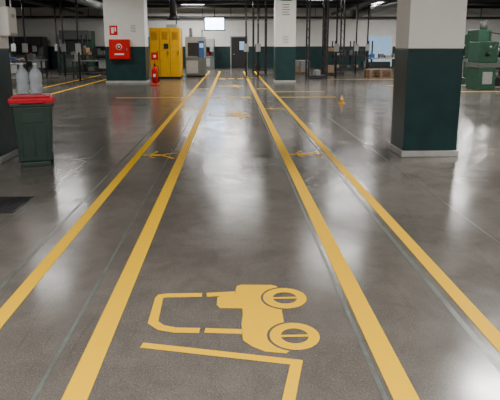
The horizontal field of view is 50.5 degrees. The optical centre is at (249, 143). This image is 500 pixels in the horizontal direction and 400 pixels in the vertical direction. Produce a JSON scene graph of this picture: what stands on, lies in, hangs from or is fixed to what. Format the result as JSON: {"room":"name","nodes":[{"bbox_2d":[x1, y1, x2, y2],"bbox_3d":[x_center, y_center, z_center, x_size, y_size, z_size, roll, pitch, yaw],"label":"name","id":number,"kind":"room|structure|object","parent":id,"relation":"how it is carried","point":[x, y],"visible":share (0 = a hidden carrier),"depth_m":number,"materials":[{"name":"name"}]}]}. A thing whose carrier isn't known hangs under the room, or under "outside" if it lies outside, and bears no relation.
{"room":"factory floor","nodes":[
{"label":"factory floor","id":0,"kind":"room"},
{"bbox_2d":[14,0,83,14],"bbox_3d":[-11.207,-6.091,19.284,0.197,0.650,36.900,0,11,-2],"label":"ceiling pipe","id":1,"kind":"object","parent":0,"point":[24,1],"depth_m":30.35,"materials":[{"name":"metal"}]},
{"bbox_2d":[66,0,102,9],"bbox_3d":[-8.209,-6.051,19.398,0.433,0.770,36.900,0,11,-2],"label":"ceiling pipe","id":2,"kind":"object","parent":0,"point":[95,4],"depth_m":27.96,"materials":[{"name":"grey metal"}]},
{"bbox_2d":[204,0,224,30],"bbox_3d":[-1.829,-6.850,27.221,1.080,2.050,0.129,0,11,-2],"label":"television","id":3,"kind":"object","parent":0,"point":[214,23],"depth_m":27.28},
{"bbox_2d":[0,68,499,399],"bbox_3d":[-0.558,-1.292,16.023,44.000,0.100,46.000,0,11,-2],"label":"floor","id":4,"kind":"structure","parent":0,"point":[233,216],"depth_m":4.52,"materials":[{"name":"concrete"}]},
{"bbox_2d":[0,0,18,163],"bbox_3d":[-3.911,-1.942,7.184,0.950,4.400,0.750,0,11,-2],"label":"column","id":5,"kind":"structure","parent":4,"relation":"on","point":[8,143],"depth_m":7.53,"materials":[{"name":"green paint"}]},
{"bbox_2d":[0,6,16,35],"bbox_3d":[-3.388,-1.711,7.419,0.155,0.400,0.300,0,11,-2],"label":"electrical box","id":6,"kind":"object","parent":5,"relation":"attached to","point":[8,23],"visible":1,"depth_m":7.30,"materials":[{"name":"beige metal"}]},
{"bbox_2d":[9,0,15,75],"bbox_3d":[-12.505,-5.798,27.993,0.240,4.400,0.240,0,11,-2],"label":"pipe","id":7,"kind":"object","parent":4,"relation":"on","point":[13,46],"visible":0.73,"depth_m":28.03,"materials":[{"name":"metal"}]},
{"bbox_2d":[0,197,32,212],"bbox_3d":[-2.634,0.618,5.415,0.640,0.012,0.560,0,11,-2],"label":"floor drain grate","id":8,"kind":"object","parent":4,"relation":"on","point":[7,204],"visible":1,"depth_m":5.45,"materials":[{"name":"metal"}]},
{"bbox_2d":[10,60,25,78],"bbox_3d":[-10.276,-3.001,21.874,1.800,1.130,0.800,0,11,-2],"label":"workbench","id":9,"kind":"object","parent":4,"relation":"on","point":[15,65],"visible":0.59,"depth_m":21.52,"materials":[{"name":"metal"}]},
{"bbox_2d":[21,0,28,74],"bbox_3d":[-10.267,-5.083,24.134,0.240,4.400,0.240,0,11,-2],"label":"pipe","id":10,"kind":"object","parent":4,"relation":"on","point":[24,45],"visible":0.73,"depth_m":24.16,"materials":[{"name":"metal"}]},
{"bbox_2d":[8,37,48,69],"bbox_3d":[-15.295,-6.222,36.313,2.400,2.200,1.700,0,11,-2],"label":"machine","id":11,"kind":"object","parent":4,"relation":"on","point":[38,46],"visible":0.56,"depth_m":35.83,"materials":[{"name":"metal"}]},
{"bbox_2d":[10,54,47,77],"bbox_3d":[-11.450,-3.958,26.743,2.200,1.236,0.800,0,11,-2],"label":"workbench","id":12,"kind":"object","parent":4,"relation":"on","point":[41,64],"visible":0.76,"depth_m":26.48,"materials":[{"name":"metal"}]},
{"bbox_2d":[8,93,54,166],"bbox_3d":[-2.945,-0.201,7.256,0.570,0.950,0.620,-4,11,-19],"label":"wheelie bin","id":13,"kind":"object","parent":4,"relation":"on","point":[32,113],"visible":1,"depth_m":7.04,"materials":[{"name":"green plastic"}]},
{"bbox_2d":[0,141,110,229],"bbox_3d":[-2.267,0.446,6.363,0.012,0.001,5.500,0,11,-2],"label":"joint","id":14,"kind":"object","parent":4,"relation":"on","point":[110,141],"visible":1,"depth_m":5.79,"materials":[{"name":"grey concrete"}]},
{"bbox_2d":[53,0,58,72],"bbox_3d":[-11.311,-6.353,30.986,0.240,4.400,0.240,0,11,-2],"label":"pipe","id":15,"kind":"object","parent":4,"relation":"on","point":[55,45],"visible":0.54,"depth_m":30.92,"materials":[{"name":"metal"}]},
{"bbox_2d":[16,75,98,93],"bbox_3d":[-8.073,-2.755,23.626,0.120,0.001,12.000,0,11,-2],"label":"lane line","id":16,"kind":"object","parent":4,"relation":"on","point":[97,75],"visible":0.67,"depth_m":23.09,"materials":[{"name":"yellow paint"}]},
{"bbox_2d":[60,0,65,76],"bbox_3d":[-9.572,-5.635,27.110,0.240,4.400,0.240,0,11,-2],"label":"pipe","id":17,"kind":"object","parent":4,"relation":"on","point":[63,46],"visible":0.89,"depth_m":27.13,"materials":[{"name":"metal"}]},
{"bbox_2d":[59,30,96,69],"bbox_3d":[-11.797,-6.441,36.397,2.000,2.600,1.700,0,11,-2],"label":"machine","id":18,"kind":"object","parent":4,"relation":"on","point":[70,36],"visible":0.43,"depth_m":35.82,"materials":[{"name":"metal"}]},
{"bbox_2d":[63,156,93,161],"bbox_3d":[-2.463,0.216,7.600,0.412,0.001,0.459,0,11,-2],"label":"floor marking","id":19,"kind":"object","parent":4,"relation":"on","point":[76,156],"depth_m":7.57,"materials":[{"name":"grey paint"}]},
{"bbox_2d":[75,0,82,80],"bbox_3d":[-7.868,-5.099,24.217,0.240,4.400,0.240,0,11,-2],"label":"pipe","id":20,"kind":"object","parent":4,"relation":"on","point":[77,45],"visible":1,"depth_m":24.25,"materials":[{"name":"metal"}]},
{"bbox_2d":[52,79,106,93],"bbox_3d":[-6.839,-2.580,22.685,0.120,0.001,14.000,0,11,-2],"label":"lane line","id":21,"kind":"object","parent":4,"relation":"on","point":[104,79],"visible":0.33,"depth_m":20.60,"materials":[{"name":"yellow paint"}]},
{"bbox_2d":[57,35,105,74],"bbox_3d":[-9.259,-5.011,29.781,2.680,2.200,1.080,0,11,-2],"label":"storage rack","id":22,"kind":"object","parent":4,"relation":"on","point":[96,52],"visible":0.69,"depth_m":29.39,"materials":[{"name":"metal"}]},
{"bbox_2d":[0,103,176,289],"bbox_3d":[-1.786,0.398,6.625,0.030,0.001,17.000,0,11,-2],"label":"joint","id":23,"kind":"object","parent":4,"relation":"on","point":[21,265],"visible":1,"depth_m":4.91,"materials":[{"name":"grey concrete"}]},
{"bbox_2d":[71,54,105,78],"bbox_3d":[-7.835,-3.876,26.378,1.800,1.209,0.800,0,11,-2],"label":"workbench","id":24,"kind":"object","parent":4,"relation":"on","point":[102,64],"visible":0.73,"depth_m":26.09,"materials":[{"name":"metal"}]},
{"bbox_2d":[0,71,209,327],"bbox_3d":[-1.925,-1.244,15.475,0.100,0.001,37.000,0,11,-2],"label":"lane line","id":25,"kind":"object","parent":4,"relation":"on","point":[20,294],"visible":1,"depth_m":4.45,"materials":[{"name":"yellow paint"}]},
{"bbox_2d":[31,117,190,399],"bbox_3d":[-1.094,0.667,5.173,0.022,0.001,14.000,0,11,-2],"label":"joint","id":26,"kind":"object","parent":4,"relation":"on","point":[60,350],"visible":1,"depth_m":3.37,"materials":[{"name":"grey concrete"}]},
{"bbox_2d":[103,0,149,82],"bbox_3d":[-5.418,-4.923,23.268,1.780,4.400,0.950,0,11,-2],"label":"column","id":27,"kind":"structure","parent":4,"relation":"on","point":[119,13],"depth_m":22.91,"materials":[{"name":"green paint"}]},
{"bbox_2d":[109,26,117,34],"bbox_3d":[-5.867,-4.885,22.792,0.340,0.400,0.014,0,11,-2],"label":"fire sign","id":28,"kind":"object","parent":27,"relation":"attached to","point":[112,29],"visible":1,"depth_m":22.79,"materials":[{"name":"red plastic"}]},
{"bbox_2d":[109,39,130,58],"bbox_3d":[-5.602,-4.074,22.806,0.860,0.840,0.295,0,11,-2],"label":"cabinet","id":29,"kind":"object","parent":27,"relation":"attached to","point":[118,48],"visible":1,"depth_m":22.69,"materials":[{"name":"red metal"}]},
{"bbox_2d":[130,24,136,33],"bbox_3d":[-5.017,-4.940,22.814,0.300,0.420,0.010,0,11,-2],"label":"notice sheet","id":30,"kind":"object","parent":27,"relation":"attached to","point":[133,27],"visible":1,"depth_m":22.81,"materials":[{"name":"paper"}]},
{"bbox_2d":[61,71,220,399],"bbox_3d":[-1.270,-1.248,15.497,0.120,0.001,37.000,0,11,-2],"label":"lane line","id":31,"kind":"object","parent":4,"relation":"on","point":[80,385],"visible":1,"depth_m":3.42,"materials":[{"name":"yellow paint"}]},
{"bbox_2d":[148,37,150,68],"bbox_3d":[-7.913,-6.342,36.960,2.200,2.200,1.700,0,11,-2],"label":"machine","id":32,"kind":"object","parent":4,"relation":"on","point":[148,37],"visible":0.06,"depth_m":36.36,"materials":[{"name":"metal"}]},
{"bbox_2d":[150,52,159,85],"bbox_3d":[-3.859,-3.031,21.486,0.400,1.330,0.400,0,11,-2],"label":"fire extinguisher","id":33,"kind":"object","parent":4,"relation":"on","point":[154,55],"visible":1,"depth_m":21.45,"materials":[{"name":"red metal"}]},
{"bbox_2d":[143,151,175,158],"bbox_3d":[-1.334,0.162,7.888,0.515,0.001,0.574,0,11,-2],"label":"floor marking","id":34,"kind":"object","parent":4,"relation":"on","point":[152,154],"depth_m":7.85,"materials":[{"name":"yellow paint"}]},
{"bbox_2d":[142,97,184,97],"bbox_3d":[-3.105,-1.448,16.575,2.150,0.001,0.120,0,11,-2],"label":"lane line","id":35,"kind":"object","parent":4,"relation":"on","point":[142,97],"visible":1,"depth_m":16.63,"materials":[{"name":"yellow paint"}]},
{"bbox_2d":[149,24,182,78],"bbox_3d":[-4.134,-4.581,26.308,1.460,2.620,1.340,0,11,-2],"label":"tall cabinet","id":36,"kind":"object","parent":4,"relation":"on","point":[167,42],"visible":0.94,"depth_m":25.71,"materials":[{"name":"metal"}]},
{"bbox_2d":[185,28,206,76],"bbox_3d":[-2.840,-4.815,27.898,1.000,2.500,1.620,0,11,-2],"label":"machining centre","id":37,"kind":"object","parent":4,"relation":"on","point":[195,47],"visible":0.99,"depth_m":27.23,"materials":[{"name":"metal"}]},
{"bbox_2d":[206,38,214,68],"bbox_3d":[-3.209,-6.286,36.934,1.500,2.100,1.700,0,11,-2],"label":"machine","id":38,"kind":"object","parent":4,"relation":"on","point":[210,42],"visible":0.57,"depth_m":36.30,"materials":[{"name":"metal"}]},
{"bbox_2d":[208,112,249,118],"bbox_3d":[-0.485,-0.656,12.302,0.986,0.001,1.290,0,11,-2],"label":"floor marking","id":39,"kind":"object","parent":4,"relation":"on","point":[232,113],"depth_m":12.34,"materials":[{"name":"yellow paint"}]},
{"bbox_2d":[140,285,319,399],"bbox_3d":[-0.103,1.074,2.968,0.986,0.001,1.290,0,11,-2],"label":"floor marking","id":40,"kind":"object","parent":4,"relation":"on","point":[258,318],"depth_m":3.06,"materials":[{"name":"yellow paint"}]},
{"bbox_2d":[244,0,248,77],"bbox_3d":[-0.193,-5.512,26.448,0.240,4.400,0.240,0,11,-2],"label":"pipe","id":41,"kind":"object","parent":4,"relation":"on","point":[246,46],"visible":1,"depth_m":26.47,"materials":[{"name":"metal"}]},
{"bbox_2d":[256,0,260,77],"bbox_3d":[0.407,-5.516,26.469,0.240,4.400,0.240,0,11,-2],"label":"pipe","id":42,"kind":"object","parent":4,"relation":"on","point":[258,46],"visible":1,"depth_m":26.49,"materials":[{"name":"metal"}]},
{"bbox_2d":[252,0,266,74],"bbox_3d":[0.538,-6.088,29.827,0.780,4.300,0.880,0,11,-2],"label":"rack","id":43,"kind":"object","parent":4,"relation":"on","point":[253,49],"visible":0.88,"depth_m":29.70,"materials":[{"name":"metal"}]},
{"bbox_2d":[273,0,295,82],"bbox_3d":[1.538,-4.967,23.507,0.940,4.400,0.950,0,11,-2],"label":"column","id":44,"kind":"structure","parent":4,"relation":"on","point":[284,55],"depth_m":23.20,"materials":[{"name":"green paint"}]},
{"bbox_2d":[282,35,288,44],"bbox_3d":[1.559,-4.540,23.122,0.320,0.420,0.010,0,11,-2],"label":"notice sheet","id":45,"kind":"object","parent":44,"relation":"attached to","point":[285,38],"visible":1,"depth_m":23.12,"materials":[{"name":"paper"}]},
{"bbox_2d":[281,2,290,18],"bbox_3d":[1.559,-5.769,22.894,0.420,0.700,0.010,0,11,-2],"label":"notice sheet","id":46,"kind":"object","parent":44,"relation":"attached to","point":[285,6],"visible":1,"depth_m":22.89,"materials":[{"name":"paper"}]},
{"bbox_2d":[295,60,310,74],"bbox_3d":[2.833,-4.392,30.325,1.200,0.785,1.100,0,11,1],"label":"box","id":47,"kind":"object","parent":4,"relation":"on","point":[299,64],"visible":0.44,"depth_m":29.85,"materials":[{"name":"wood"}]},
{"bbox_2d":[290,150,324,157],"bbox_3d":[0.845,0.148,7.963,0.515,0.001,0.574,0,11,-2],"label":"floor marking","id":48,"kind":"object","parent":4,"relation":"on","point":[297,153],"depth_m":7.92,"materials":[{"name":"yellow paint"}]},
{"bbox_2d":[305,0,329,78],"bbox_3d":[3.317,-5.421,26.233,0.980,4.300,0.980,0,11,-2],"label":"rack","id":49,"kind":"object","parent":4,"relation":"on","point":[316,73],"visible":1,"depth_m":26.21,"materials":[{"name":"metal"}]},
{"bbox_2d":[258,107,387,399],"bbox_3d":[0.490,0.475,6.211,0.024,0.001,16.000,0,11,-2],"label":"joint","id":50,"kind":"object","parent":4,"relation":"on","point":[381,389],"visible":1,"depth_m":3.40,"materials":[{"name":"grey concrete"}]},
{"bbox_2d":[243,71,419,399],"bbox_3d":[0.254,-1.258,15.549,0.120,0.001,37.000,0,11,-2],"label":"lane line","id":51,"kind":"object","parent":4,"relation":"on","point":[400,387],"visible":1,"depth_m":3.42,"materials":[{"name":"yellow paint"}]},
{"bbox_2d":[321,0,345,74],"bbox_3d":[4.569,-5.940,29.031,1.080,4.300,0.980,0,11,-2],"label":"rack","id":52,"kind":"object","parent":4,"relation":"on","point":[330,50],"visible":0.69,"depth_m":28.97,"materials":[{"name":"metal"}]},
{"bbox_2d":[333,0,338,77],"bbox_3d":[4.354,-5.541,26.604,0.240,4.400,0.240,0,11,-2],"label":"pipe","id":53,"kind":"object","parent":4,"relation":"on","point":[336,46],"visible":1,"depth_m":26.63,"materials":[{"name":"metal"}]},
{"bbox_2d":[338,96,345,103],"bbox_3d":[2.582,-1.250,14.921,0.180,0.220,0.180,0,11,-2],"label":"traffic cone","id":54,"kind":"object","parent":4,"relation":"on","point":[341,98],"visible":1,"depth_m":14.88,"materials":[{"name":"plastic"}]},
{"bbox_2d":[331,41,372,70],"bbox_3d":[6.674,-5.785,34.782,2.480,1.900,1.080,0,11,-2],"label":"storage rack","id":55,"kind":"object","parent":4,"relation":"on","point":[350,53],"visible":0.68,"depth_m":34.37,"materials":[{"name":"metal"}]},
{"bbox_2d":[354,0,358,74],"bbox_3d":[5.949,-6.098,29.610,0.240,4.400,0.240,0,11,-2],"label":"pipe","id":56,"kind":"object","parent":4,"relation":"on","point":[356,46],"visible":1,"depth_m":29.63,"materials":[{"name":"metal"}]},
{"bbox_2d":[366,5,369,68],"bbox_3d":[7.243,-6.654,32.607,0.240,4.400,0.240,0,11,-2],"label":"pipe","id":57,"kind":"object","parent":4,"relation":"on","point":[367,44],"visible":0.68,"depth_m":32.61,"materials":[{"name":"metal"}]},
{"bbox_2d":[254,71,499,351],"bbox_3d":[0.918,-1.262,15.572,0.100,0.001,37.000,0,11,-2],"label":"lane line","id":58,"kind":"object","parent":4,"relation":"on","point":[492,334],"visible":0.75,"depth_m":4.09,"materials":[{"name":"yellow paint"}]},
{"bbox_2d":[363,69,392,77],"bbox_3d":[6.636,-3.680,27.539,1.200,0.400,1.100,-1,11,-5],"label":"pallet stack","id":59,"kind":"object","parent":4,"relation":"on","point":[387,73],"visible":0.99,"depth_m":27.17,"materials":[{"name":"brown wood"}]},
{"bbox_2d":[367,54,394,68],"bbox_3d":[8.099,-4.763,31.359,2.200,1.137,0.800,0,11,-2],"label":"workbench","id":60,"kind":"object","parent":4,"relation":"on","point":[372,56],"visible":0.48,"depth_m":31.09,"materials":[{"name":"metal"}]},
{"bbox_2d":[282,107,499,371],"bbox_3d":[1.135,0.470,6.233,0.036,0.001,16.000,0,11,-2],"label":"joint","id":61,"kind":"object","parent":4,"relation":"on","point":[464,325],"visible":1,"depth_m":3.70,"materials":[{"name":"grey concrete"}]},
{"bbox_2d":[330,118,499,242],"bbox_3d":[1.954,0.283,7.245,0.012,0.001,10.000,0,11,-2],"label":"joint","id":62,"kind":"object","parent":4,"relation":"on","point":[330,118],"visible":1,"depth_m":5.82,"materials":[{"name":"grey concrete"}]},
{"bbox_2d":[388,0,466,156],"bbox_3d":[2.625,-2.036,7.694,0.850,4.400,0.670,0,11,-2],"label":"column","id":63,"kind":"structure","parent":4,"relation":"on","point":[430,34],"depth_m":7.62,"materials":[{"name":"green paint"}]},
{"bbox_2d":[461,21,491,83],"bbox_3d":[9.662,-3.851,22.425,1.500,2.600,1.200,0,11,-2],"label":"machine","id":64,"kind":"object","parent":4,"relation":"on","point":[482,34],"visible":0.34,"depth_m":21.98,"materials":[{"name":"metal"}]},
{"bbox_2d":[465,32,499,89],"bbox_3d":[9.608,-3.150,19.962,2.700,2.118,0.933,-2,11,-10],"label":"machine","id":65,"kind":"object","parent":4,"relation":"on","point":[483,60],"visible":1,"depth_m":19.55,"materials":[{"name":"metal"}]},
{"bbox_3d":[-3.191,-0.267,7.805,0.400,0.880,0.340,0,11,-2],"label":"stand","id":66,"kind":"object","parent":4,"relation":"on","visible":0},
{"bbox_2d":[16,63,29,93],"bbox_3d":[-3.280,-0.927,7.649,0.176,0.475,0.176,0,11,-2],"label":"water bottle","id":67,"kind":"object","parent":66,"relation":"on","point":[22,77],"visible":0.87,"depth_m":7.59,"materials":[{"name":"plastic"}]},
{"bbox_2d":[29,63,42,92],"bbox_3d":[-3.091,-0.928,7.656,0.176,0.475,0.176,0,11,-2],"label":"water bottle","id":68,"kind":"object","parent":66,"relation":"on","point":[35,76],"visible":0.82,"depth_m":7.59,"materials":[{"name":"plastic"}]},
{"bbox_2d":[5,0,499,4],"bbox_3d":[-1.187,-8.808,32.926,44.000,0.280,0.200,0,11,-2],"label":"ceiling beam","id":69,"kind":"structure","parent":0,"point":[224,2],"depth_m":32.91,"materials":[{"name":"black metal"}]},
{"bbox_2d":[6,4,499,8],"bbox_3d":[-1.291,-9.354,35.874,44.000,0.280,0.200,0,11,-2],"label":"ceiling beam","id":70,"kind":"structure","parent":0,"point":[8,5],"depth_m":35.81,"materials":[{"name":"black metal"}]},
{"bbox_2d":[8,7,499,67],"bbox_3d":[-1.365,-7.711,38.312,44.000,4.400,0.200,0,11,-2],"label":"wall","id":71,"kind":"structure","parent":0,"point":[34,27],"depth_m":38.19,"materials":[{"name":"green paint"}]},
{"bbox_2d":[230,36,244,67],"bbox_3d":[-0.809,-6.641,38.353,1.240,2.280,0.145,0,11,-2],"label":"door","id":72,"kind":"structure","parent":71,"relation":"in","point":[237,54],"depth_m":38.35,"materials":[{"name":"grey metal"}]},
{"bbox_2d":[368,35,392,65],"bbox_3d":[9.434,-6.794,38.716,1.900,2.250,0.090,0,11,-2],"label":"window","id":73,"kind":"structure","parent":71,"relation":"in","point":[382,44],"depth_m":38.65,"materials":[{"name":"glass"}]},
{"bbox_2d":[331,0,383,14],"bbox_3d":[6.582,-6.195,19.897,0.236,0.670,36.900,0,11,-2],"label":"ceiling pipe","id":74,"kind":"object","parent":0,"point":[368,2],"depth_m":29.89,"materials":[{"name":"grey metal"}]},
{"bbox_2d":[233,0,499,0],"bbox_3d":[-1.082,-8.261,29.978,44.000,0.280,0.200,0,11,-2],"label":"ceiling beam","id":75,"kind":"structure","parent":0,"point":[233,0],"depth_m":30.11,"materials":[{"name":"black metal"}]},
{"bbox_2d":[353,0,397,16],"bbox_3d":[8.281,-6.142,19.967,0.492,0.800,36.900,0,11,-2],"label":"ceiling pipe","id":76,"kind":"object","parent":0,"point":[392,4],"depth_m":31.73,"materials":[{"name":"grey metal"}]},
{"bbox_3d":[-0.558,-5.716,15.203,44.000,0.100,46.000,0,11,-2],"label":"ceiling","id":77,"kind":"structure","parent":0,"visible":0},
{"bbox_2d":[167,0,179,19],"bbox_3d":[-3.791,-6.890,26.065,0.680,1.550,0.680,0,11,-2],"label":"duct","id":78,"kind":"object","parent":77,"relation":"hanging from","point":[172,16],"visible":1,"depth_m":25.97,"materials":[{"name":"metal"}]},
{"bbox_2d":[16,7,499,18],"bbox_3d":[-1.351,-9.359,37.600,43.800,0.900,0.400,0,11,-2],"label":"cable tray","id":79,"kind":"object","parent":77,"relation":"hanging from","point":[88,16],"visible":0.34,"depth_m":37.55,"materials":[{"name":"metal"}]}
]}

